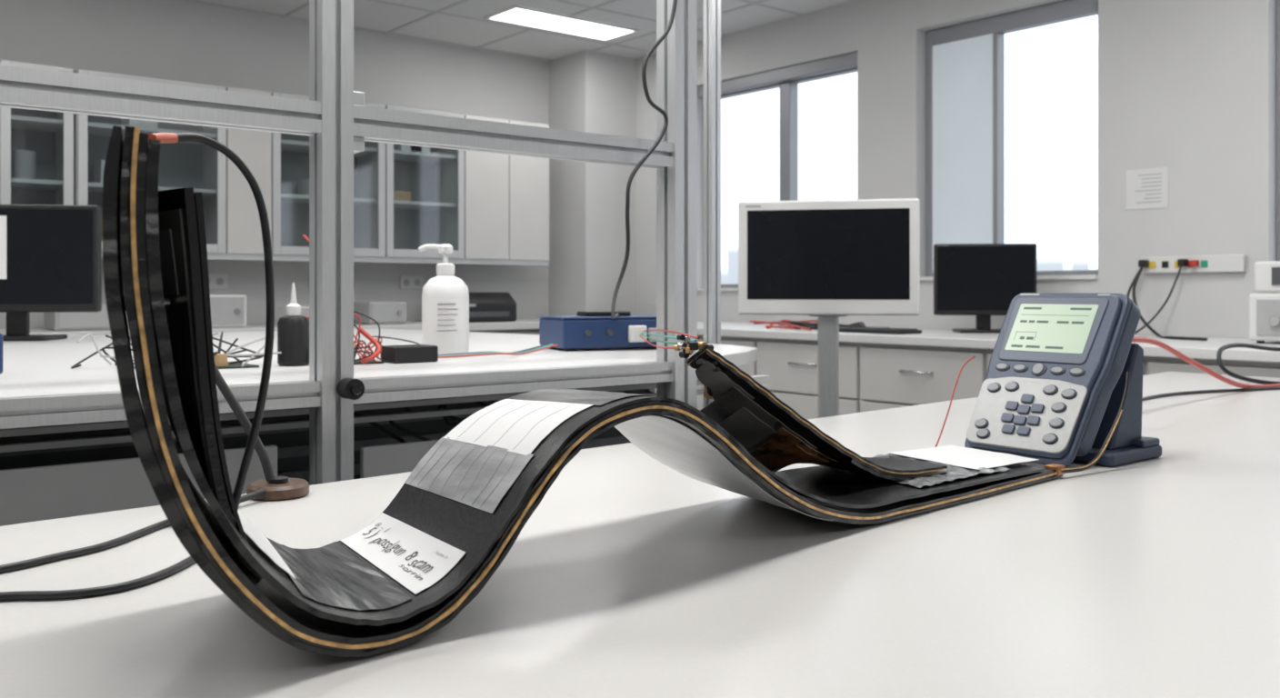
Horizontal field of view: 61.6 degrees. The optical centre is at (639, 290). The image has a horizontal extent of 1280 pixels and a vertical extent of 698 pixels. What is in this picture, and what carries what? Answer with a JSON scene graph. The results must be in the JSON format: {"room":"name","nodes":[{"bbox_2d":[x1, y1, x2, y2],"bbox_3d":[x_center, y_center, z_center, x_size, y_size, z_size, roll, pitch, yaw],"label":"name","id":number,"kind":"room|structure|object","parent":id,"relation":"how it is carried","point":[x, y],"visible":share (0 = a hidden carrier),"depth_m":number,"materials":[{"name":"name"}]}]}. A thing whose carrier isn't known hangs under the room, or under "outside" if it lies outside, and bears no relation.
{"room":"workspace","nodes":[
{"label":"workspace","id":0,"kind":"room"},
{"bbox_2d":[0,0,548,329],"bbox_3d":[-2.993,-0.175,5.141,7.460,2.650,0.150,0,0,-39],"label":"wall","id":1,"kind":"structure","parent":0,"point":[176,40],"depth_m":5.85,"materials":[{"name":"paint"}]},
{"bbox_2d":[208,273,227,289],"bbox_3d":[-2.247,-0.050,5.643,0.150,0.080,0.012,0,0,-39],"label":"wall socket","id":2,"kind":"object","parent":1,"relation":"attached to","point":[216,281],"visible":0.57,"depth_m":5.65,"materials":[{"name":"white plastic"}]},
{"bbox_2d":[0,60,549,265],"bbox_3d":[-2.613,-0.588,5.127,5.030,0.864,0.349,0,0,-39],"label":"upper cabinet","id":3,"kind":"object","parent":1,"relation":"attached to","point":[492,208],"visible":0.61,"depth_m":5.82,"materials":[{"name":"laminate"}]},
{"bbox_2d":[13,150,35,179],"bbox_3d":[-2.829,-0.574,4.932,0.090,0.139,0.090,0,0,-39],"label":"jar","id":4,"kind":"object","parent":3,"relation":"on","point":[24,160],"depth_m":4.90,"materials":[{"name":"grey plastic"}]},
{"bbox_2d":[10,115,62,131],"bbox_3d":[-2.825,-0.775,4.966,0.270,0.018,0.308,0,0,-39],"label":"shelf","id":5,"kind":"object","parent":3,"relation":"attached to","point":[18,124],"depth_m":4.95,"materials":[{"name":"glass"}]},
{"bbox_2d":[10,178,62,189],"bbox_3d":[-2.825,-0.495,4.966,0.270,0.018,0.308,0,0,-39],"label":"shelf","id":6,"kind":"object","parent":3,"relation":"attached to","point":[16,184],"depth_m":4.92,"materials":[{"name":"glass"}]},
{"bbox_2d":[88,121,216,144],"bbox_3d":[-2.439,-0.775,5.281,0.646,0.018,0.308,0,0,-39],"label":"shelf","id":7,"kind":"object","parent":3,"relation":"attached to","point":[96,131],"depth_m":5.21,"materials":[{"name":"laminate"}]},
{"bbox_2d":[88,182,216,198],"bbox_3d":[-2.439,-0.495,5.281,0.646,0.018,0.308,0,0,-39],"label":"shelf","id":8,"kind":"object","parent":3,"relation":"attached to","point":[95,189],"depth_m":5.28,"materials":[{"name":"laminate"}]},
{"bbox_2d":[280,140,377,157],"bbox_3d":[-1.756,-0.775,5.838,0.601,0.018,0.308,0,0,-39],"label":"shelf","id":9,"kind":"object","parent":3,"relation":"attached to","point":[288,147],"depth_m":5.88,"materials":[{"name":"glass"}]},
{"bbox_2d":[280,193,377,206],"bbox_3d":[-1.756,-0.495,5.838,0.601,0.018,0.308,0,0,-39],"label":"shelf","id":10,"kind":"object","parent":3,"relation":"attached to","point":[286,199],"depth_m":5.87,"materials":[{"name":"glass"}]},
{"bbox_2d":[393,150,456,163],"bbox_3d":[-1.319,-0.775,6.194,0.465,0.018,0.308,0,0,-39],"label":"shelf","id":11,"kind":"object","parent":3,"relation":"attached to","point":[400,156],"depth_m":6.18,"materials":[{"name":"glass"}]},
{"bbox_2d":[393,200,456,209],"bbox_3d":[-1.319,-0.495,6.194,0.465,0.018,0.308,0,0,-39],"label":"shelf","id":12,"kind":"object","parent":3,"relation":"attached to","point":[398,205],"depth_m":6.19,"materials":[{"name":"glass"}]},
{"bbox_2d":[400,275,423,289],"bbox_3d":[-1.356,-0.050,6.370,0.150,0.080,0.012,0,0,-39],"label":"wall socket","id":13,"kind":"object","parent":1,"relation":"attached to","point":[406,282],"visible":0.99,"depth_m":6.36,"materials":[{"name":"white plastic"}]},
{"bbox_2d":[403,279,409,285],"bbox_3d":[-1.381,-0.050,6.344,0.040,0.040,0.004,0,0,-39],"label":"socket","id":14,"kind":"object","parent":13,"relation":"attached to","point":[406,282],"depth_m":6.34,"materials":[{"name":"grey plastic"}]},
{"bbox_2d":[414,279,419,285],"bbox_3d":[-1.326,-0.050,6.389,0.040,0.040,0.004,0,0,-39],"label":"socket","id":15,"kind":"object","parent":13,"relation":"attached to","point":[416,281],"depth_m":6.39,"materials":[{"name":"grey plastic"}]},
{"bbox_2d":[178,0,854,60],"bbox_3d":[-0.164,-1.550,1.673,7.460,0.100,9.200,0,0,-39],"label":"ceiling","id":16,"kind":"structure","parent":0,"point":[367,15],"depth_m":5.87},
{"bbox_2d":[280,2,309,18],"bbox_3d":[0.820,-1.498,2.475,0.022,0.005,8.800,0,0,-39],"label":"bar","id":17,"kind":"object","parent":16,"relation":"attached to","point":[307,4],"visible":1,"depth_m":5.72,"materials":[{"name":"silver metal"}]},
{"bbox_2d":[182,0,552,60],"bbox_3d":[-2.958,-1.499,5.020,6.960,0.004,0.022,0,0,-39],"label":"bar","id":18,"kind":"object","parent":16,"relation":"attached to","point":[183,0],"visible":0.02,"depth_m":6.21,"materials":[{"name":"silver metal"}]},
{"bbox_2d":[381,0,469,34],"bbox_3d":[1.285,-1.498,2.855,0.022,0.005,8.800,0,0,-39],"label":"bar","id":19,"kind":"object","parent":16,"relation":"attached to","point":[462,1],"visible":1,"depth_m":5.86,"materials":[{"name":"silver metal"}]},
{"bbox_2d":[367,0,656,53],"bbox_3d":[-2.579,-1.499,4.555,6.960,0.004,0.022,0,0,-39],"label":"bar","id":20,"kind":"object","parent":16,"relation":"attached to","point":[377,1],"visible":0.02,"depth_m":6.02,"materials":[{"name":"silver metal"}]},
{"bbox_2d":[471,0,619,49],"bbox_3d":[1.750,-1.498,3.234,0.022,0.005,8.800,0,0,-39],"label":"bar","id":21,"kind":"object","parent":16,"relation":"attached to","point":[612,1],"visible":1,"depth_m":6.14,"materials":[{"name":"silver metal"}]},
{"bbox_2d":[483,4,639,40],"bbox_3d":[-0.428,-1.491,6.000,0.840,0.010,0.320,0,0,-39],"label":"ceiling light","id":22,"kind":"object","parent":16,"relation":"attached to","point":[515,15],"depth_m":5.96,"materials":[{"name":"white plastic"}]},
{"bbox_2d":[551,0,726,36],"bbox_3d":[-2.200,-1.499,4.090,6.960,0.004,0.022,0,0,-39],"label":"bar","id":23,"kind":"object","parent":16,"relation":"attached to","point":[560,1],"visible":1,"depth_m":5.75,"materials":[{"name":"silver metal"}]},
{"bbox_2d":[590,0,769,51],"bbox_3d":[2.215,-1.498,3.613,0.022,0.005,8.800,0,0,-39],"label":"bar","id":24,"kind":"object","parent":16,"relation":"attached to","point":[762,1],"visible":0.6,"depth_m":6.23,"materials":[{"name":"silver metal"}]},
{"bbox_2d":[735,0,802,15],"bbox_3d":[-1.821,-1.499,3.625,6.960,0.004,0.022,0,0,-39],"label":"bar","id":25,"kind":"object","parent":16,"relation":"attached to","point":[744,1],"visible":1,"depth_m":5.67,"materials":[{"name":"silver metal"}]},
{"bbox_2d":[548,50,635,315],"bbox_3d":[-0.312,-0.175,6.965,0.400,2.650,0.410,0,0,-39],"label":"wall column","id":26,"kind":"structure","parent":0,"point":[589,92],"depth_m":6.81,"materials":[{"name":"paint"}]},
{"bbox_2d":[635,53,703,314],"bbox_3d":[0.086,-0.175,6.919,0.160,2.650,0.985,0,0,-39],"label":"wall","id":27,"kind":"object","parent":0,"point":[645,115],"visible":0.14,"depth_m":6.83,"materials":[{"name":"paint"}]},
{"bbox_2d":[697,0,857,86],"bbox_3d":[0.790,-1.370,6.057,0.160,0.260,1.241,0,0,-39],"label":"wall","id":28,"kind":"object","parent":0,"point":[829,32],"visible":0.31,"depth_m":5.91,"materials":[{"name":"paint"}]},
{"bbox_2d":[720,67,857,99],"bbox_3d":[0.805,-1.200,6.069,0.060,0.080,1.161,0,0,-39],"label":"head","id":29,"kind":"object","parent":28,"relation":"attached to","point":[855,69],"visible":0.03,"depth_m":5.96},
{"bbox_2d":[698,51,857,98],"bbox_3d":[0.763,-1.205,6.035,0.050,0.070,1.241,0,0,-39],"label":"blind cassette","id":30,"kind":"object","parent":29,"relation":"attached to","point":[847,61],"visible":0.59,"depth_m":5.92,"materials":[{"name":"grey metal"}]},
{"bbox_2d":[697,290,857,324],"bbox_3d":[0.790,0.575,6.057,0.160,1.150,1.241,0,0,-39],"label":"wall","id":31,"kind":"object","parent":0,"point":[729,299],"visible":0.02,"depth_m":6.21,"materials":[{"name":"paint"}]},
{"bbox_2d":[697,288,738,290],"bbox_3d":[0.747,-0.009,6.022,0.090,0.018,1.241,0,0,-39],"label":"sill","id":32,"kind":"structure","parent":31,"relation":"on","point":[698,289],"depth_m":6.25,"materials":[{"name":"grey"}]},
{"bbox_2d":[720,284,738,288],"bbox_3d":[0.805,-0.020,6.069,0.060,0.040,1.161,0,0,-39],"label":"sill","id":33,"kind":"structure","parent":31,"relation":"on","point":[722,285],"depth_m":6.36,"materials":[{"name":"grey"}]},
{"bbox_2d":[780,82,798,200],"bbox_3d":[0.836,-0.600,6.024,0.070,1.120,0.080,0,0,-39],"label":"mullion","id":34,"kind":"object","parent":33,"relation":"on","point":[789,91],"visible":0.56,"depth_m":5.99,"materials":[{"name":"grey metal"}]},
{"bbox_2d":[857,0,925,328],"bbox_3d":[1.298,-0.175,5.434,0.160,2.650,0.366,0,0,-39],"label":"pier","id":35,"kind":"object","parent":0,"point":[891,50],"visible":0.2,"depth_m":5.36,"materials":[{"name":"paint"}]},
{"bbox_2d":[916,0,1063,30],"bbox_3d":[1.705,-1.390,4.935,0.160,0.220,0.922,0,0,-39],"label":"wall","id":36,"kind":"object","parent":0,"point":[931,15],"visible":0.75,"depth_m":5.06,"materials":[{"name":"paint"}]},
{"bbox_2d":[932,0,1098,45],"bbox_3d":[1.720,-1.240,4.948,0.060,0.080,0.842,0,0,-39],"label":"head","id":37,"kind":"object","parent":36,"relation":"attached to","point":[1065,10],"visible":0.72,"depth_m":4.89},
{"bbox_2d":[916,279,1098,329],"bbox_3d":[1.705,0.550,4.935,0.160,1.200,0.922,0,0,-39],"label":"wall","id":38,"kind":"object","parent":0,"point":[926,318],"visible":0.07,"depth_m":5.02,"materials":[{"name":"paint"}]},
{"bbox_2d":[920,274,1098,280],"bbox_3d":[1.662,-0.059,4.900,0.090,0.018,0.922,0,0,-39],"label":"sill","id":39,"kind":"structure","parent":38,"relation":"on","point":[1077,276],"depth_m":4.64,"materials":[{"name":"grey"}]},
{"bbox_2d":[932,270,1098,276],"bbox_3d":[1.720,-0.070,4.948,0.060,0.040,0.842,0,0,-39],"label":"sill","id":40,"kind":"structure","parent":38,"relation":"on","point":[1066,272],"depth_m":4.71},
{"bbox_2d":[925,30,1004,276],"bbox_3d":[1.554,-0.665,5.147,0.065,1.230,0.403,0,0,-39],"label":"window","id":41,"kind":"structure","parent":40,"relation":"on","point":[962,69],"depth_m":5.12,"materials":[{"name":"glass"}]},
{"bbox_2d":[1098,0,1276,338],"bbox_3d":[2.205,-0.175,4.322,0.160,2.650,0.661,0,0,-39],"label":"wall","id":42,"kind":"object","parent":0,"point":[1188,87],"visible":0.5,"depth_m":4.24,"materials":[{"name":"paint"}]},
{"bbox_2d":[1126,166,1168,209],"bbox_3d":[2.063,-0.416,4.366,0.003,0.163,0.171,0,0,-39],"label":"notice","id":43,"kind":"object","parent":42,"relation":"attached to","point":[1147,187],"visible":1,"depth_m":4.36,"materials":[{"name":"white paper"}]},
{"bbox_2d":[1276,0,1279,260],"bbox_3d":[2.442,-0.665,4.063,0.060,1.230,0.040,0,0,-39],"label":"door frame","id":44,"kind":"structure","parent":42,"relation":"attached to","point":[1277,1],"depth_m":4.05,"materials":[{"name":"grey"}]},
{"bbox_3d":[-0.164,1.200,1.673,7.460,0.100,9.200,0,0,-39],"label":"floor","id":45,"kind":"structure","parent":0,"visible":0},
{"bbox_2d":[0,319,539,335],"bbox_3d":[-2.953,0.625,4.656,6.490,0.890,0.649,0,0,-39],"label":"countertop","id":46,"kind":"structure","parent":45,"relation":"on","point":[523,326],"depth_m":5.67,"materials":[{"name":"laminate"}]},
{"bbox_2d":[43,303,127,330],"bbox_3d":[-2.562,0.119,4.962,0.300,0.118,0.271,0,0,-39],"label":"instrument","id":47,"kind":"object","parent":46,"relation":"on","point":[98,320],"visible":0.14,"depth_m":4.85,"materials":[{"name":"grey plastic"}]},
{"bbox_2d":[210,294,246,327],"bbox_3d":[-2.117,0.099,5.325,0.250,0.158,0.271,0,0,-39],"label":"instrument","id":48,"kind":"object","parent":46,"relation":"on","point":[226,310],"visible":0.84,"depth_m":5.25,"materials":[{"name":"white plastic"}]},
{"bbox_2d":[278,305,309,319],"bbox_3d":[-1.749,0.129,5.625,0.200,0.098,0.271,0,0,-39],"label":"instrument","id":49,"kind":"object","parent":46,"relation":"on","point":[305,309],"visible":0.04,"depth_m":5.58,"materials":[{"name":"white plastic"}]},
{"bbox_2d":[353,301,406,324],"bbox_3d":[-1.431,0.119,5.884,0.220,0.118,0.271,0,0,-39],"label":"instrument","id":50,"kind":"object","parent":46,"relation":"on","point":[381,312],"visible":0.93,"depth_m":5.79,"materials":[{"name":"grey plastic"}]},
{"bbox_2d":[468,292,516,322],"bbox_3d":[-0.971,0.094,6.237,0.420,0.170,0.306,0,0,-39],"label":"printer","id":51,"kind":"object","parent":46,"relation":"on","point":[483,306],"visible":0.47,"depth_m":6.16,"materials":[{"name":"black plastic"}]},
{"bbox_2d":[0,0,697,485],"bbox_3d":[-0.970,-0.100,1.379,2.793,2.500,0.097,0,0,-39],"label":"aluminium frame","id":52,"kind":"object","parent":45,"relation":"on","point":[337,123],"visible":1,"depth_m":1.77,"materials":[{"name":"silver metal"}]},
{"bbox_2d":[610,0,677,319],"bbox_3d":[-0.018,-0.641,2.420,0.127,1.418,0.623,0,0,-10],"label":"hanging cable","id":53,"kind":"object","parent":52,"relation":"hanging from","point":[658,42],"visible":1,"depth_m":2.15,"materials":[{"name":"black rubber"}]},
{"bbox_2d":[0,328,769,526],"bbox_3d":[-1.472,0.650,2.485,3.300,1.000,2.249,0,0,-39],"label":"workbench","id":54,"kind":"object","parent":45,"relation":"on","point":[27,495],"visible":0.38,"depth_m":1.92,"materials":[{"name":"laminate"}]},
{"bbox_2d":[0,333,3,374],"bbox_3d":[-1.272,0.111,1.850,0.268,0.077,0.245,0,0,-39],"label":"supplies","id":55,"kind":"object","parent":54,"relation":"on","point":[1,335],"visible":1,"depth_m":1.84,"materials":[{"name":"blue plastic"}]},
{"bbox_2d":[0,204,101,340],"bbox_3d":[-1.893,-0.056,3.259,0.490,0.409,0.170,0,0,-9],"label":"computer monitor","id":56,"kind":"object","parent":54,"relation":"on","point":[51,255],"visible":1,"depth_m":3.23,"materials":[{"name":"black plastic"}]},
{"bbox_2d":[70,331,281,369],"bbox_3d":[-0.904,0.117,2.092,0.336,0.067,0.301,0,0,-39],"label":"bundle","id":57,"kind":"object","parent":54,"relation":"on","point":[221,362],"visible":0.46,"depth_m":2.09,"materials":[{"name":"black plastic"}]},
{"bbox_2d":[277,282,309,366],"bbox_3d":[-0.697,0.067,2.158,0.062,0.165,0.062,0,0,-39],"label":"dropper bottle","id":58,"kind":"object","parent":54,"relation":"on","point":[293,328],"visible":0.98,"depth_m":2.13,"materials":[{"name":"black plastic"}]},
{"bbox_2d":[0,389,649,482],"bbox_3d":[-1.260,0.392,2.059,2.850,0.354,0.615,0,0,-39],"label":"shelf","id":59,"kind":"object","parent":54,"relation":"on","point":[293,445],"visible":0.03,"depth_m":2.13,"materials":[{"name":"grey metal"}]},
{"bbox_2d":[302,234,438,364],"bbox_3d":[-0.595,0.014,2.261,0.298,0.272,0.247,0,0,-39],"label":"electronics parts","id":60,"kind":"object","parent":54,"relation":"on","point":[405,354],"visible":0.46,"depth_m":2.22,"materials":[{"name":"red plastic"}]},
{"bbox_2d":[418,243,469,354],"bbox_3d":[-0.445,0.021,2.456,0.107,0.256,0.108,0,0,-39],"label":"soap pump bottle","id":61,"kind":"object","parent":54,"relation":"on","point":[445,296],"visible":0.95,"depth_m":2.42,"materials":[{"name":"white plastic"}]},
{"bbox_2d":[438,343,558,358],"bbox_3d":[-0.315,0.138,2.440,0.376,0.020,0.135,0,0,-44],"label":"jumper wire","id":62,"kind":"object","parent":54,"relation":"on","point":[546,345],"visible":0.84,"depth_m":2.38,"materials":[{"name":"red"}]},
{"bbox_2d":[353,389,653,443],"bbox_3d":[-0.235,0.259,2.268,0.899,0.146,0.058,0,0,-39],"label":"cable bundle","id":63,"kind":"object","parent":54,"relation":"hanging from","point":[458,420],"visible":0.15,"depth_m":2.09,"materials":[{"name":"black rubber"}]},
{"bbox_2d":[539,310,656,350],"bbox_3d":[-0.071,0.101,2.782,0.330,0.096,0.220,0,0,-23],"label":"box","id":64,"kind":"object","parent":54,"relation":"on","point":[587,329],"visible":0.73,"depth_m":2.69,"materials":[{"name":"blue plastic"}]},
{"bbox_2d":[640,329,699,349],"bbox_3d":[0.030,0.080,1.897,0.012,0.066,1.608,0,0,-2],"label":"wires","id":65,"kind":"object","parent":64,"relation":"attached to","point":[674,332],"visible":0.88,"depth_m":1.60,"materials":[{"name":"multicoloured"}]},
{"bbox_2d":[0,371,1279,697],"bbox_3d":[0.662,0.703,0.997,4.751,0.895,2.105,0,0,-43],"label":"lab table","id":66,"kind":"object","parent":45,"relation":"on","point":[633,575],"visible":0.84,"depth_m":0.91,"materials":[{"name":"laminate"}]},
{"bbox_2d":[0,556,195,601],"bbox_3d":[-0.687,0.247,0.692,0.197,0.016,1.002,0,0,32],"label":"power cable","id":67,"kind":"object","parent":66,"relation":"on","point":[20,595],"visible":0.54,"depth_m":0.89,"materials":[{"name":"black rubber"}]},
{"bbox_2d":[0,488,265,573],"bbox_3d":[-0.743,0.247,0.828,0.109,0.016,1.106,0,0,37],"label":"power cable","id":68,"kind":"object","parent":66,"relation":"on","point":[30,563],"visible":0.62,"depth_m":1.04,"materials":[{"name":"black rubber"}]},
{"bbox_2d":[176,133,274,550],"bbox_3d":[-0.294,0.047,0.753,0.069,0.309,0.026,0,0,-39],"label":"cable","id":69,"kind":"object","parent":66,"relation":"attached to","point":[222,148],"visible":0.8,"depth_m":0.76,"materials":[{"name":"black rubber"}]},
{"bbox_2d":[214,363,309,501],"bbox_3d":[-0.476,0.156,1.321,0.132,0.197,0.074,0,0,-25],"label":"stand","id":70,"kind":"object","parent":66,"relation":"on","point":[277,488],"visible":0.84,"depth_m":1.32,"materials":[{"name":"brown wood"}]},
{"bbox_2d":[268,476,288,484],"bbox_3d":[-0.450,0.235,1.333,0.024,0.006,0.024,0,0,-39],"label":"socket","id":71,"kind":"object","parent":70,"relation":"attached to","point":[272,480],"depth_m":1.32,"materials":[{"name":"black plastic"}]},
{"bbox_2d":[101,125,1129,657],"bbox_3d":[0.101,0.074,1.211,1.404,0.360,0.313,0,0,-43],"label":"strip","id":72,"kind":"object","parent":66,"relation":"on","point":[391,585],"visible":1,"depth_m":0.85,"materials":[{"name":"black rubber"}]},
{"bbox_2d":[934,356,975,447],"bbox_3d":[0.484,0.179,1.681,0.126,0.150,0.008,0,0,-38],"label":"lead","id":73,"kind":"object","parent":66,"relation":"on","point":[966,362],"visible":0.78,"depth_m":1.69,"materials":[{"name":"red"}]},
{"bbox_2d":[964,292,1161,467],"bbox_3d":[0.642,0.129,1.653,0.231,0.251,0.220,0,0,-39],"label":"handheld analyser","id":74,"kind":"object","parent":66,"relation":"on","point":[1051,392],"visible":1,"depth_m":1.61,"materials":[{"name":"blue"}]},
{"bbox_2d":[1020,293,1039,295],"bbox_3d":[0.625,0.006,1.720,0.002,0.003,0.035,0,0,-36],"label":"print","id":75,"kind":"object","parent":74,"relation":"on","point":[1020,294],"depth_m":1.72,"materials":[{"name":"paper"}]},
{"bbox_2d":[1131,336,1279,388],"bbox_3d":[1.302,0.176,2.420,1.766,0.162,0.166,0,0,-41],"label":"cable","id":76,"kind":"object","parent":66,"relation":"on","point":[1135,339],"visible":0.51,"depth_m":2.50,"materials":[{"name":"red plastic"}]},
{"bbox_2d":[1142,386,1279,400],"bbox_3d":[1.271,0.248,2.424,0.250,0.015,1.751,0,0,45],"label":"power cable","id":77,"kind":"object","parent":66,"relation":"on","point":[1276,387],"visible":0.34,"depth_m":2.67,"materials":[{"name":"black rubber"}]},
{"bbox_2d":[1216,342,1279,384],"bbox_3d":[1.984,0.201,2.999,0.909,0.114,0.253,0,0,-28],"label":"power cable","id":78,"kind":"object","parent":66,"relation":"on","point":[1221,349],"visible":1,"depth_m":2.87,"materials":[{"name":"black rubber"}]},
{"bbox_2d":[703,0,720,407],"bbox_3d":[0.210,-0.100,3.113,0.100,2.500,0.100,0,0,-39],"label":"post","id":79,"kind":"object","parent":45,"relation":"on","point":[712,8],"visible":0.41,"depth_m":3.11,"materials":[{"name":"silver metal"}]},
{"bbox_2d":[738,198,919,418],"bbox_3d":[0.611,0.431,3.449,0.500,1.437,0.515,0,0,-39],"label":"monitor","id":80,"kind":"object","parent":45,"relation":"on","point":[827,260],"visible":0.68,"depth_m":3.39,"materials":[{"name":"white plastic"}]},
{"bbox_2d":[654,320,1279,419],"bbox_3d":[2.066,0.625,3.685,0.859,0.890,7.100,0,0,-39],"label":"lab bench","id":81,"kind":"object","parent":45,"relation":"on","point":[877,371],"depth_m":4.34,"materials":[{"name":"laminate"}]},
{"bbox_2d":[749,320,868,330],"bbox_3d":[0.778,0.160,5.063,0.446,0.039,0.873,0,0,-17],"label":"cable tangle","id":82,"kind":"object","parent":81,"relation":"on","point":[792,325],"visible":0.72,"depth_m":4.98,"materials":[{"name":"black rubber"}]},
{"bbox_2d":[839,326,921,334],"bbox_3d":[1.003,0.169,4.625,0.160,0.020,0.400,0,0,-39],"label":"keyboard","id":83,"kind":"object","parent":81,"relation":"on","point":[871,330],"visible":0.88,"depth_m":4.52,"materials":[{"name":"black plastic"}]},
{"bbox_2d":[933,243,1036,332],"bbox_3d":[1.484,-0.011,4.633,0.425,0.381,0.170,0,0,7],"label":"computer monitor","id":84,"kind":"object","parent":81,"relation":"on","point":[982,281],"visible":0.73,"depth_m":4.59,"materials":[{"name":"black plastic"}]},
{"bbox_2d":[697,320,1279,362],"bbox_3d":[2.066,0.198,3.685,0.859,0.035,7.100,0,0,-39],"label":"countertop","id":85,"kind":"structure","parent":81,"relation":"on","point":[1208,349],"depth_m":4.14,"materials":[{"name":"laminate"}]},
{"bbox_2d":[1126,254,1246,340],"bbox_3d":[2.014,0.023,4.110,0.400,0.322,0.427,0,0,-39],"label":"power strip","id":86,"kind":"object","parent":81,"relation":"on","point":[1222,263],"visible":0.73,"depth_m":4.20,"materials":[{"name":"white plastic"}]},
{"bbox_2d":[1249,260,1279,343],"bbox_3d":[2.346,0.040,3.578,0.341,0.279,0.480,0,0,-39],"label":"instrument","id":87,"kind":"object","parent":81,"relation":"on","point":[1264,308],"visible":1,"depth_m":3.63,"materials":[{"name":"white plastic"}]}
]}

